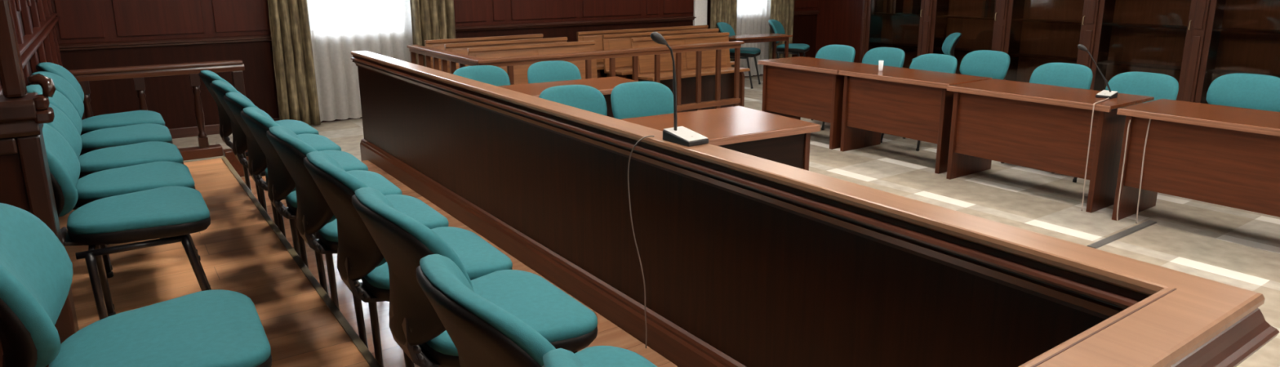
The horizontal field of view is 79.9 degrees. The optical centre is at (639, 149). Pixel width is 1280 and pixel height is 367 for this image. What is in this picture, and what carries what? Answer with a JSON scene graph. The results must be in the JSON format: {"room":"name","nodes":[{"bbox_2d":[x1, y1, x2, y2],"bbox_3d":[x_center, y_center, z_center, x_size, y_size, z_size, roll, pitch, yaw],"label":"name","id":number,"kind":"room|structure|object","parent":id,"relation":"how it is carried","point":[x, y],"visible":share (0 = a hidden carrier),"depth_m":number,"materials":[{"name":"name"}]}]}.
{"room":"courtroom","nodes":[
{"label":"courtroom","id":0,"kind":"room"},
{"bbox_2d":[0,6,39,366],"bbox_3d":[-2.058,-0.715,2.116,0.100,3.700,12.000,-9,16,-34],"label":"wall","id":1,"kind":"structure","parent":0,"point":[20,13],"depth_m":4.35,"materials":[{"name":"brown wood"}]},
{"bbox_2d":[0,0,62,94],"bbox_3d":[-1.977,-0.869,2.113,0.070,3.400,11.920,-9,16,-34],"label":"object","id":2,"kind":"structure","parent":1,"relation":"attached to","point":[42,37],"depth_m":4.81,"materials":[{"name":"brown wood"}]},
{"bbox_2d":[59,0,817,128],"bbox_3d":[-1.339,-2.510,9.873,10.410,3.700,0.220,-9,16,-34],"label":"wall","id":3,"kind":"structure","parent":0,"point":[172,96],"depth_m":7.84,"materials":[{"name":"brown wood"}]},
{"bbox_2d":[168,117,279,138],"bbox_3d":[-1.221,-0.741,10.210,10.310,0.100,0.020,-9,16,-34],"label":"baseboard","id":4,"kind":"structure","parent":3,"relation":"attached to","point":[182,132],"depth_m":7.88,"materials":[{"name":"brown wood"}]},
{"bbox_2d":[306,0,413,121],"bbox_3d":[-3.156,-2.075,8.404,1.265,3.470,0.086,-9,16,-34],"label":"sheer curtain","id":5,"kind":"object","parent":3,"relation":"hanging from","point":[338,28],"visible":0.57,"depth_m":8.55,"materials":[{"name":"fabric"}]},
{"bbox_2d":[51,0,817,44],"bbox_3d":[-1.229,-2.981,9.688,10.310,2.700,0.030,-9,16,-34],"label":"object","id":6,"kind":"structure","parent":3,"relation":"attached to","point":[80,21],"depth_m":7.87,"materials":[{"name":"brown wood"}]},
{"bbox_2d":[58,10,819,50],"bbox_3d":[-1.214,-1.634,9.986,10.310,0.060,0.038,-9,16,-34],"label":"trim","id":7,"kind":"structure","parent":3,"relation":"attached to","point":[258,37],"depth_m":8.08,"materials":[{"name":"brown wood"}]},
{"bbox_2d":[693,0,707,25],"bbox_3d":[0.895,-2.836,11.237,0.240,3.700,0.045,-9,16,-34],"label":"trim","id":8,"kind":"structure","parent":3,"relation":"attached to","point":[700,12],"depth_m":11.39,"materials":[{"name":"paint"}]},
{"bbox_2d":[736,0,770,75],"bbox_3d":[1.708,-2.867,11.730,0.882,3.470,0.061,-9,16,-34],"label":"sheer curtain","id":9,"kind":"object","parent":3,"relation":"hanging from","point":[753,16],"visible":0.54,"depth_m":12.02,"materials":[{"name":"fabric"}]},
{"bbox_2d":[172,75,1279,366],"bbox_3d":[2.215,0.396,5.436,10.310,0.001,12.000,-9,16,-34],"label":"floor","id":10,"kind":"structure","parent":0,"point":[1228,245],"depth_m":5.32,"materials":[{"name":"stone"}]},
{"bbox_2d":[57,156,381,366],"bbox_3d":[-1.355,0.946,2.472,1.004,0.296,7.560,-9,16,-34],"label":"wooden platform","id":11,"kind":"object","parent":10,"relation":"on","point":[242,250],"visible":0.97,"depth_m":3.46,"materials":[{"name":"laminate"}]},
{"bbox_2d":[0,0,79,366],"bbox_3d":[-1.881,-0.641,2.172,0.223,2.950,0.200,-9,16,-34],"label":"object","id":12,"kind":"structure","parent":11,"relation":"on","point":[25,180],"depth_m":2.27,"materials":[{"name":"brown wood"}]},
{"bbox_2d":[35,62,164,134],"bbox_3d":[-3.182,-0.112,4.575,0.573,0.848,0.500,-9,16,-34],"label":"upholstered chair","id":13,"kind":"object","parent":11,"relation":"on","point":[136,117],"visible":0.36,"depth_m":4.52,"materials":[{"name":"teal fabric"}]},
{"bbox_2d":[29,71,173,155],"bbox_3d":[-2.873,-0.013,4.144,0.573,0.848,0.500,-9,16,-33],"label":"upholstered chair","id":14,"kind":"object","parent":11,"relation":"on","point":[95,140],"visible":0.34,"depth_m":4.08,"materials":[{"name":"teal fabric"}]},
{"bbox_2d":[26,84,197,269],"bbox_3d":[-2.529,0.096,3.664,0.573,0.848,0.500,-9,16,-34],"label":"upholstered chair","id":15,"kind":"object","parent":11,"relation":"on","point":[104,158],"visible":0.41,"depth_m":3.63,"materials":[{"name":"teal fabric"}]},
{"bbox_2d":[42,123,211,319],"bbox_3d":[-1.926,0.286,2.826,0.573,0.848,0.500,-9,16,-34],"label":"upholstered chair","id":16,"kind":"object","parent":11,"relation":"on","point":[167,215],"visible":0.65,"depth_m":2.73,"materials":[{"name":"teal fabric"}]},
{"bbox_2d":[46,103,210,309],"bbox_3d":[-2.225,0.192,3.241,0.573,0.848,0.500,-9,16,-33],"label":"upholstered chair","id":17,"kind":"object","parent":11,"relation":"on","point":[100,184],"visible":0.34,"depth_m":3.22,"materials":[{"name":"teal fabric"}]},
{"bbox_2d":[0,202,271,366],"bbox_3d":[-1.200,0.520,1.799,0.573,0.848,0.500,-9,15,-32],"label":"upholstered chair","id":18,"kind":"object","parent":11,"relation":"on","point":[216,327],"visible":1,"depth_m":1.76,"materials":[{"name":"teal fabric"}]},
{"bbox_2d":[267,0,320,125],"bbox_3d":[-3.694,-1.955,7.918,0.412,3.480,0.125,-9,16,-34],"label":"curtain","id":19,"kind":"object","parent":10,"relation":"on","point":[289,20],"visible":0.86,"depth_m":8.12,"materials":[{"name":"fabric"}]},
{"bbox_2d":[409,0,455,66],"bbox_3d":[-2.414,-2.161,8.783,0.518,3.480,0.120,-9,16,-34],"label":"curtain","id":20,"kind":"object","parent":10,"relation":"on","point":[431,20],"visible":0.41,"depth_m":8.89,"materials":[{"name":"fabric"}]},
{"bbox_2d":[240,160,678,366],"bbox_3d":[-1.029,0.735,3.772,1.033,0.120,5.780,-9,16,-34],"label":"wooden platform","id":21,"kind":"object","parent":10,"relation":"on","point":[609,333],"visible":0.11,"depth_m":3.48,"materials":[{"name":"laminate"}]},
{"bbox_2d":[68,59,263,177],"bbox_3d":[-3.423,-0.175,5.539,1.220,0.879,0.110,-9,16,-34],"label":"railing","id":22,"kind":"object","parent":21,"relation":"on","point":[83,76],"visible":0.6,"depth_m":5.55,"materials":[{"name":"brown wood"}]},
{"bbox_2d":[199,70,319,204],"bbox_3d":[-2.398,-0.053,4.863,0.608,0.937,0.520,-9,16,-35],"label":"upholstered chair","id":23,"kind":"object","parent":21,"relation":"on","point":[207,77],"visible":0.31,"depth_m":4.68,"materials":[{"name":"teal fabric"}]},
{"bbox_2d":[209,80,341,228],"bbox_3d":[-2.074,0.051,4.407,0.608,0.937,0.520,-9,16,-34],"label":"upholstered chair","id":24,"kind":"object","parent":21,"relation":"on","point":[319,142],"visible":0.31,"depth_m":4.22,"materials":[{"name":"teal fabric"}]},
{"bbox_2d":[223,91,368,257],"bbox_3d":[-1.760,0.151,3.967,0.608,0.937,0.520,-9,16,-33],"label":"upholstered chair","id":25,"kind":"object","parent":21,"relation":"on","point":[237,102],"visible":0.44,"depth_m":3.78,"materials":[{"name":"teal fabric"}]},
{"bbox_2d":[240,106,402,295],"bbox_3d":[-1.446,0.251,3.526,0.608,0.937,0.520,-9,16,-33],"label":"upholstered chair","id":26,"kind":"object","parent":21,"relation":"on","point":[281,184],"visible":0.49,"depth_m":3.33,"materials":[{"name":"teal fabric"}]},
{"bbox_2d":[266,125,448,349],"bbox_3d":[-1.126,0.348,3.101,0.608,0.937,0.520,-9,16,-34],"label":"upholstered chair","id":27,"kind":"object","parent":21,"relation":"on","point":[313,213],"visible":0.55,"depth_m":2.91,"materials":[{"name":"teal fabric"}]},
{"bbox_2d":[303,151,512,366],"bbox_3d":[-0.793,0.447,2.663,0.608,0.937,0.520,-9,16,-33],"label":"upholstered chair","id":28,"kind":"object","parent":21,"relation":"on","point":[359,256],"visible":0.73,"depth_m":2.47,"materials":[{"name":"teal fabric"}]},
{"bbox_2d":[351,186,597,366],"bbox_3d":[-0.474,0.546,2.231,0.608,0.937,0.520,-9,16,-34],"label":"upholstered chair","id":29,"kind":"object","parent":21,"relation":"on","point":[402,240],"visible":0.77,"depth_m":2.05,"materials":[{"name":"teal fabric"}]},
{"bbox_2d":[416,253,657,366],"bbox_3d":[-0.149,0.664,1.710,0.608,0.937,0.520,-9,16,-33],"label":"upholstered chair","id":30,"kind":"object","parent":21,"relation":"on","point":[483,333],"visible":0.98,"depth_m":1.39,"materials":[{"name":"teal fabric"}]},
{"bbox_2d":[542,347,585,366],"bbox_3d":[0.159,0.759,1.295,0.608,0.937,0.520,-9,16,-34],"label":"upholstered chair","id":31,"kind":"object","parent":21,"relation":"on","point":[560,357],"visible":1,"depth_m":1.17,"materials":[{"name":"teal fabric"}]},
{"bbox_2d":[453,65,510,85],"bbox_3d":[-1.302,-0.267,6.497,0.500,0.848,0.573,-6,14,-25],"label":"upholstered chair","id":32,"kind":"object","parent":10,"relation":"on","point":[490,74],"visible":0.18,"depth_m":6.61,"materials":[{"name":"teal fabric"}]},
{"bbox_2d":[424,33,542,71],"bbox_3d":[-1.697,-0.859,8.953,1.480,0.900,0.439,-9,16,-34],"label":"wooden pew","id":33,"kind":"object","parent":10,"relation":"on","point":[435,43],"visible":0.15,"depth_m":8.87,"materials":[{"name":"brown wood"}]},
{"bbox_2d":[444,36,567,73],"bbox_3d":[-1.352,-0.750,8.474,1.480,0.900,0.439,-9,16,-34],"label":"wooden pew","id":34,"kind":"object","parent":10,"relation":"on","point":[460,48],"visible":0.12,"depth_m":8.40,"materials":[{"name":"brown wood"}]},
{"bbox_2d":[466,40,597,84],"bbox_3d":[-0.997,-0.637,7.978,1.480,0.900,0.439,-9,16,-34],"label":"wooden pew","id":35,"kind":"object","parent":10,"relation":"on","point":[520,72],"visible":0.21,"depth_m":7.99,"materials":[{"name":"brown wood"}]},
{"bbox_2d":[527,60,581,83],"bbox_3d":[-0.711,-0.346,6.829,0.500,0.848,0.573,-6,14,-25],"label":"upholstered chair","id":36,"kind":"object","parent":10,"relation":"on","point":[550,70],"visible":0.2,"depth_m":6.91,"materials":[{"name":"teal fabric"}]},
{"bbox_2d":[497,75,638,117],"bbox_3d":[-0.617,-0.133,6.116,1.350,0.752,0.634,-8,15,-29],"label":"desk","id":37,"kind":"object","parent":10,"relation":"on","point":[606,85],"visible":0.12,"depth_m":6.11,"materials":[{"name":"brown wood"}]},
{"bbox_2d":[538,84,607,115],"bbox_3d":[-0.411,0.003,5.308,0.500,0.848,0.573,-6,14,-25],"label":"upholstered chair","id":38,"kind":"object","parent":10,"relation":"on","point":[585,97],"visible":0.16,"depth_m":5.42,"materials":[{"name":"teal fabric"}]},
{"bbox_2d":[406,40,744,112],"bbox_3d":[-0.709,-0.812,8.849,3.300,0.845,1.995,-9,16,-34],"label":"gallery railing","id":39,"kind":"object","parent":10,"relation":"on","point":[445,55],"visible":0.33,"depth_m":8.24,"materials":[{"name":"brown wood"}]},
{"bbox_2d":[610,80,673,119],"bbox_3d":[0.084,-0.036,5.467,0.500,0.848,0.573,-6,14,-25],"label":"upholstered chair","id":40,"kind":"object","parent":10,"relation":"on","point":[629,100],"visible":0.35,"depth_m":5.55,"materials":[{"name":"teal fabric"}]},
{"bbox_2d":[576,24,708,77],"bbox_3d":[0.196,-1.166,10.242,2.140,0.900,0.439,-9,16,-34],"label":"wooden pew","id":41,"kind":"object","parent":10,"relation":"on","point":[596,36],"visible":0.2,"depth_m":9.90,"materials":[{"name":"brown wood"}]},
{"bbox_2d":[601,27,734,79],"bbox_3d":[0.409,-1.036,9.673,1.820,0.900,0.439,-9,16,-34],"label":"wooden pew","id":42,"kind":"object","parent":10,"relation":"on","point":[624,65],"visible":0.24,"depth_m":9.38,"materials":[{"name":"brown wood"}]},
{"bbox_2d":[631,31,750,111],"bbox_3d":[0.617,-0.899,9.078,1.460,0.900,0.439,-9,16,-34],"label":"wooden pew","id":43,"kind":"object","parent":10,"relation":"on","point":[646,63],"visible":0.56,"depth_m":9.15,"materials":[{"name":"brown wood"}]},
{"bbox_2d":[620,105,820,170],"bbox_3d":[0.339,0.215,4.590,1.220,0.752,0.774,-8,15,-29],"label":"desk","id":44,"kind":"object","parent":10,"relation":"on","point":[777,138],"visible":0.29,"depth_m":4.47,"materials":[{"name":"brown wood"}]},
{"bbox_2d":[710,0,737,66],"bbox_3d":[1.256,-2.765,11.320,0.499,3.480,0.088,-9,16,-34],"label":"curtain","id":45,"kind":"object","parent":10,"relation":"on","point":[721,11],"visible":0.23,"depth_m":11.46,"materials":[{"name":"fabric"}]},
{"bbox_2d":[715,22,760,88],"bbox_3d":[1.424,-1.404,11.211,0.619,0.916,0.540,5,14,22],"label":"upholstered chair","id":46,"kind":"object","parent":10,"relation":"on","point":[723,27],"visible":0.53,"depth_m":11.04,"materials":[{"name":"teal fabric"}]},
{"bbox_2d":[728,33,792,58],"bbox_3d":[1.660,-1.261,10.956,1.000,0.750,0.400,-7,15,-28],"label":"table","id":47,"kind":"object","parent":10,"relation":"on","point":[774,37],"visible":0.44,"depth_m":10.85,"materials":[{"name":"brown wood"}]},
{"bbox_2d":[768,0,794,59],"bbox_3d":[2.268,-2.928,12.007,0.485,3.480,0.102,-9,16,-34],"label":"curtain","id":48,"kind":"object","parent":10,"relation":"on","point":[781,11],"visible":0.44,"depth_m":12.20,"materials":[{"name":"fabric"}]},
{"bbox_2d":[768,19,809,58],"bbox_3d":[2.276,-1.542,11.791,0.619,0.916,0.540,5,14,22],"label":"upholstered chair","id":49,"kind":"object","parent":10,"relation":"on","point":[776,27],"visible":0.66,"depth_m":11.63,"materials":[{"name":"teal fabric"}]},
{"bbox_2d":[351,50,1279,366],"bbox_3d":[-0.864,0.268,3.834,0.892,1.001,6.181,-9,16,-34],"label":"wall","id":50,"kind":"structure","parent":10,"relation":"on","point":[747,260],"depth_m":2.57,"materials":[{"name":"brown wood"}]},
{"bbox_2d":[627,135,654,347],"bbox_3d":[0.008,0.367,3.089,0.059,0.882,0.117,-9,16,-34],"label":"microphone cable","id":51,"kind":"object","parent":50,"relation":"hanging from","point":[641,139],"visible":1,"depth_m":3.08,"materials":[{"name":"brown plastic"}]},
{"bbox_2d":[650,31,708,146],"bbox_3d":[0.145,-0.229,2.828,0.159,0.413,0.162,-10,16,-36],"label":"gooseneck microphone","id":52,"kind":"object","parent":50,"relation":"on","point":[681,135],"visible":1,"depth_m":2.86,"materials":[{"name":"black"}]},
{"bbox_2d":[758,56,878,149],"bbox_3d":[1.758,-0.496,7.638,0.624,0.752,1.035,-9,16,-34],"label":"table","id":53,"kind":"object","parent":10,"relation":"on","point":[796,87],"visible":0.71,"depth_m":7.41,"materials":[{"name":"brown wood"}]},
{"bbox_2d":[810,44,855,129],"bbox_3d":[2.009,-0.700,8.303,0.573,0.848,0.500,-10,16,-37],"label":"upholstered chair","id":54,"kind":"object","parent":10,"relation":"on","point":[835,51],"visible":0.27,"depth_m":8.33,"materials":[{"name":"teal fabric"}]},
{"bbox_2d":[861,47,905,67],"bbox_3d":[2.433,-0.632,8.001,0.573,0.848,0.500,-9,16,-34],"label":"upholstered chair","id":55,"kind":"object","parent":10,"relation":"on","point":[891,56],"visible":0.19,"depth_m":8.02,"materials":[{"name":"teal fabric"}]},
{"bbox_2d":[865,0,924,68],"bbox_3d":[3.867,-2.242,11.269,0.373,2.500,0.980,-9,16,-34],"label":"bookcase","id":56,"kind":"object","parent":10,"relation":"on","point":[904,31],"visible":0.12,"depth_m":11.58,"materials":[{"name":"brown wood"}]},
{"bbox_2d":[886,0,888,13],"bbox_3d":[3.770,-2.182,11.501,0.150,0.235,0.023,-9,16,-34],"label":"book","id":57,"kind":"object","parent":56,"relation":"on","point":[887,0],"visible":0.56,"depth_m":11.46,"materials":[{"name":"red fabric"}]},
{"bbox_2d":[888,0,890,13],"bbox_3d":[3.798,-2.193,11.480,0.175,0.266,0.031,-9,16,-34],"label":"book","id":58,"kind":"object","parent":56,"relation":"on","point":[889,1],"visible":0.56,"depth_m":11.44,"materials":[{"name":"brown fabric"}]},
{"bbox_2d":[889,0,893,13],"bbox_3d":[3.817,-2.168,11.451,0.169,0.230,0.038,-9,16,-34],"label":"book","id":59,"kind":"object","parent":56,"relation":"on","point":[891,1],"visible":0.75,"depth_m":11.40,"materials":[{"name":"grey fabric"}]},
{"bbox_2d":[892,0,894,13],"bbox_3d":[3.842,-2.171,11.420,0.175,0.250,0.031,-9,16,-34],"label":"book","id":60,"kind":"object","parent":56,"relation":"on","point":[893,4],"visible":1,"depth_m":11.37,"materials":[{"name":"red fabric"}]},
{"bbox_2d":[893,0,903,13],"bbox_3d":[3.859,-2.167,11.394,0.173,0.255,0.023,-9,16,-34],"label":"book","id":61,"kind":"object","parent":56,"relation":"on","point":[898,3],"visible":1,"depth_m":11.38,"materials":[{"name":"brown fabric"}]},
{"bbox_2d":[909,0,912,13],"bbox_3d":[4.006,-2.111,11.164,0.143,0.247,0.037,-9,16,-34],"label":"book","id":62,"kind":"object","parent":56,"relation":"on","point":[911,1],"visible":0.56,"depth_m":11.13,"materials":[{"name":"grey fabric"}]},
{"bbox_2d":[917,0,920,14],"bbox_3d":[4.093,-2.085,11.062,0.164,0.241,0.032,-9,16,-34],"label":"book","id":63,"kind":"object","parent":56,"relation":"on","point":[919,2],"visible":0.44,"depth_m":11.02,"materials":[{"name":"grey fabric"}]},
{"bbox_2d":[838,65,992,173],"bbox_3d":[2.387,-0.301,6.779,0.624,0.752,1.120,-9,16,-34],"label":"table","id":64,"kind":"object","parent":10,"relation":"on","point":[913,104],"visible":0.78,"depth_m":6.58,"materials":[{"name":"brown wood"}]},
{"bbox_2d":[878,60,884,71],"bbox_3d":[2.174,-0.760,6.897,0.042,0.092,0.041,-9,16,-34],"label":"paper cup","id":65,"kind":"object","parent":64,"relation":"on","point":[881,62],"visible":1,"depth_m":6.88,"materials":[{"name":"white paper"}]},
{"bbox_2d":[880,53,957,151],"bbox_3d":[2.692,-0.480,7.334,0.573,0.848,0.500,-8,15,-32],"label":"upholstered chair","id":66,"kind":"object","parent":10,"relation":"on","point":[944,63],"visible":0.27,"depth_m":7.36,"materials":[{"name":"teal fabric"}]},
{"bbox_2d":[911,32,961,61],"bbox_3d":[3.902,-1.122,10.088,0.573,0.848,0.500,3,13,13],"label":"upholstered chair","id":67,"kind":"object","parent":10,"relation":"on","point":[951,41],"visible":0.44,"depth_m":9.90,"materials":[{"name":"teal fabric"}]},
{"bbox_2d":[928,0,999,74],"bbox_3d":[4.510,-2.038,10.374,0.373,2.500,0.980,-9,16,-34],"label":"bookcase","id":68,"kind":"object","parent":10,"relation":"on","point":[978,33],"visible":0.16,"depth_m":10.69,"materials":[{"name":"brown wood"}]},
{"bbox_2d":[992,0,995,17],"bbox_3d":[4.748,-1.876,10.138,0.152,0.244,0.031,-9,16,-34],"label":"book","id":69,"kind":"object","parent":68,"relation":"on","point":[994,7],"visible":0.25,"depth_m":10.10,"materials":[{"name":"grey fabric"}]},
{"bbox_2d":[959,49,1009,79],"bbox_3d":[3.337,-0.554,7.641,0.573,0.848,0.500,-9,16,-34],"label":"upholstered chair","id":70,"kind":"object","parent":10,"relation":"on","point":[981,63],"visible":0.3,"depth_m":7.67,"materials":[{"name":"teal fabric"}]},
{"bbox_2d":[1003,0,1088,82],"bbox_3d":[5.141,-1.839,9.495,0.373,2.500,0.980,-9,16,-34],"label":"bookcase","id":71,"kind":"object","parent":10,"relation":"on","point":[1038,33],"visible":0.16,"depth_m":9.80,"materials":[{"name":"brown wood"}]},
{"bbox_2d":[1000,62,1093,173],"bbox_3d":[3.495,-0.300,6.538,0.573,0.848,0.500,-10,16,-36],"label":"upholstered chair","id":72,"kind":"object","parent":10,"relation":"on","point":[1062,74],"visible":0.21,"depth_m":6.57,"materials":[{"name":"teal fabric"}]},
{"bbox_2d":[946,78,1154,212],"bbox_3d":[3.026,-0.075,5.787,0.664,0.752,1.200,-9,16,-34],"label":"table","id":73,"kind":"object","parent":10,"relation":"on","point":[1036,126],"visible":0.92,"depth_m":5.53,"materials":[{"name":"brown wood"}]},
{"bbox_2d":[1080,97,1108,210],"bbox_3d":[3.165,0.025,5.315,0.376,0.758,0.013,-13,18,-43],"label":"microphone cable","id":74,"kind":"object","parent":73,"relation":"attached to","point":[1107,98],"visible":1,"depth_m":5.20,"materials":[{"name":"beige plastic"}]},
{"bbox_2d":[1077,44,1118,98],"bbox_3d":[3.239,-0.562,5.409,0.268,0.366,0.125,12,18,43],"label":"gooseneck microphone","id":75,"kind":"object","parent":73,"relation":"on","point":[1109,94],"visible":1,"depth_m":5.39,"materials":[{"name":"black"}]},
{"bbox_2d":[1087,219,1156,248],"bbox_3d":[3.060,0.527,4.837,0.830,0.007,0.055,-9,16,-34],"label":"cover","id":76,"kind":"object","parent":10,"relation":"on","point":[1107,240],"visible":0.86,"depth_m":4.81,"materials":[{"name":"grey plastic"}]},
{"bbox_2d":[1072,71,1178,182],"bbox_3d":[3.772,-0.157,5.915,0.573,0.848,0.500,-9,16,-34],"label":"upholstered chair","id":77,"kind":"object","parent":10,"relation":"on","point":[1158,86],"visible":0.2,"depth_m":5.93,"materials":[{"name":"teal fabric"}]},
{"bbox_2d":[1089,0,1196,100],"bbox_3d":[5.772,-1.639,8.617,0.373,2.500,0.980,-9,16,-34],"label":"bookcase","id":78,"kind":"object","parent":10,"relation":"on","point":[1150,36],"visible":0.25,"depth_m":8.86,"materials":[{"name":"brown wood"}]},
{"bbox_2d":[1111,98,1279,220],"bbox_3d":[3.744,0.168,4.720,0.664,0.752,1.285,-9,16,-34],"label":"table","id":79,"kind":"object","parent":10,"relation":"on","point":[1228,156],"visible":1,"depth_m":4.70,"materials":[{"name":"brown wood"}]},
{"bbox_2d":[1116,119,1130,220],"bbox_3d":[3.188,0.124,5.019,0.070,0.698,0.023,-9,16,-34],"label":"cable","id":80,"kind":"object","parent":79,"relation":"hanging from","point":[1130,119],"visible":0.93,"depth_m":5.01,"materials":[{"name":"beige plastic"}]},
{"bbox_2d":[1136,118,1151,223],"bbox_3d":[3.250,0.141,4.941,0.026,0.700,0.017,-9,16,-34],"label":"cable","id":81,"kind":"object","parent":79,"relation":"hanging from","point":[1149,118],"visible":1,"depth_m":4.93,"materials":[{"name":"beige plastic"}]},
{"bbox_2d":[1194,0,1279,103],"bbox_3d":[6.402,-1.439,7.738,0.373,2.500,0.980,-9,16,-34],"label":"bookcase","id":82,"kind":"object","parent":10,"relation":"on","point":[1242,36],"visible":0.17,"depth_m":8.09,"materials":[{"name":"brown wood"}]},
{"bbox_2d":[1206,72,1279,111],"bbox_3d":[4.500,-0.135,5.802,0.573,0.848,0.500,-9,15,-32],"label":"upholstered chair","id":83,"kind":"object","parent":10,"relation":"on","point":[1248,91],"visible":0.29,"depth_m":5.84,"materials":[{"name":"teal fabric"}]},
{"bbox_2d":[815,0,862,62],"bbox_3d":[6.412,-2.116,8.004,0.100,3.700,12.200,-9,16,-34],"label":"wall","id":84,"kind":"structure","parent":0,"point":[839,22],"depth_m":12.52,"materials":[{"name":"brown wood"}]},
{"bbox_2d":[859,0,868,62],"bbox_3d":[3.562,-2.387,11.680,0.395,2.600,0.076,-9,16,-34],"label":"trim","id":85,"kind":"structure","parent":84,"relation":"attached to","point":[864,11],"depth_m":11.69,"materials":[{"name":"brown wood"}]},
{"bbox_2d":[920,0,933,54],"bbox_3d":[4.193,-2.187,10.802,0.395,2.600,0.116,-9,16,-34],"label":"trim","id":86,"kind":"structure","parent":84,"relation":"attached to","point":[928,8],"depth_m":10.79,"materials":[{"name":"brown wood"}]},
{"bbox_2d":[994,0,1008,52],"bbox_3d":[4.824,-1.987,9.923,0.395,2.600,0.116,-9,16,-34],"label":"trim","id":87,"kind":"structure","parent":84,"relation":"attached to","point":[1003,6],"depth_m":9.89,"materials":[{"name":"brown wood"}]},
{"bbox_2d":[1080,0,1099,69],"bbox_3d":[5.455,-1.787,9.044,0.395,2.600,0.116,-9,16,-34],"label":"trim","id":88,"kind":"structure","parent":84,"relation":"attached to","point":[1093,6],"depth_m":9.02,"materials":[{"name":"brown wood"}]},
{"bbox_2d":[1181,0,1210,102],"bbox_3d":[6.086,-1.587,8.166,0.395,2.600,0.116,-9,16,-34],"label":"trim","id":89,"kind":"structure","parent":84,"relation":"attached to","point":[1202,6],"depth_m":8.17,"materials":[{"name":"brown wood"}]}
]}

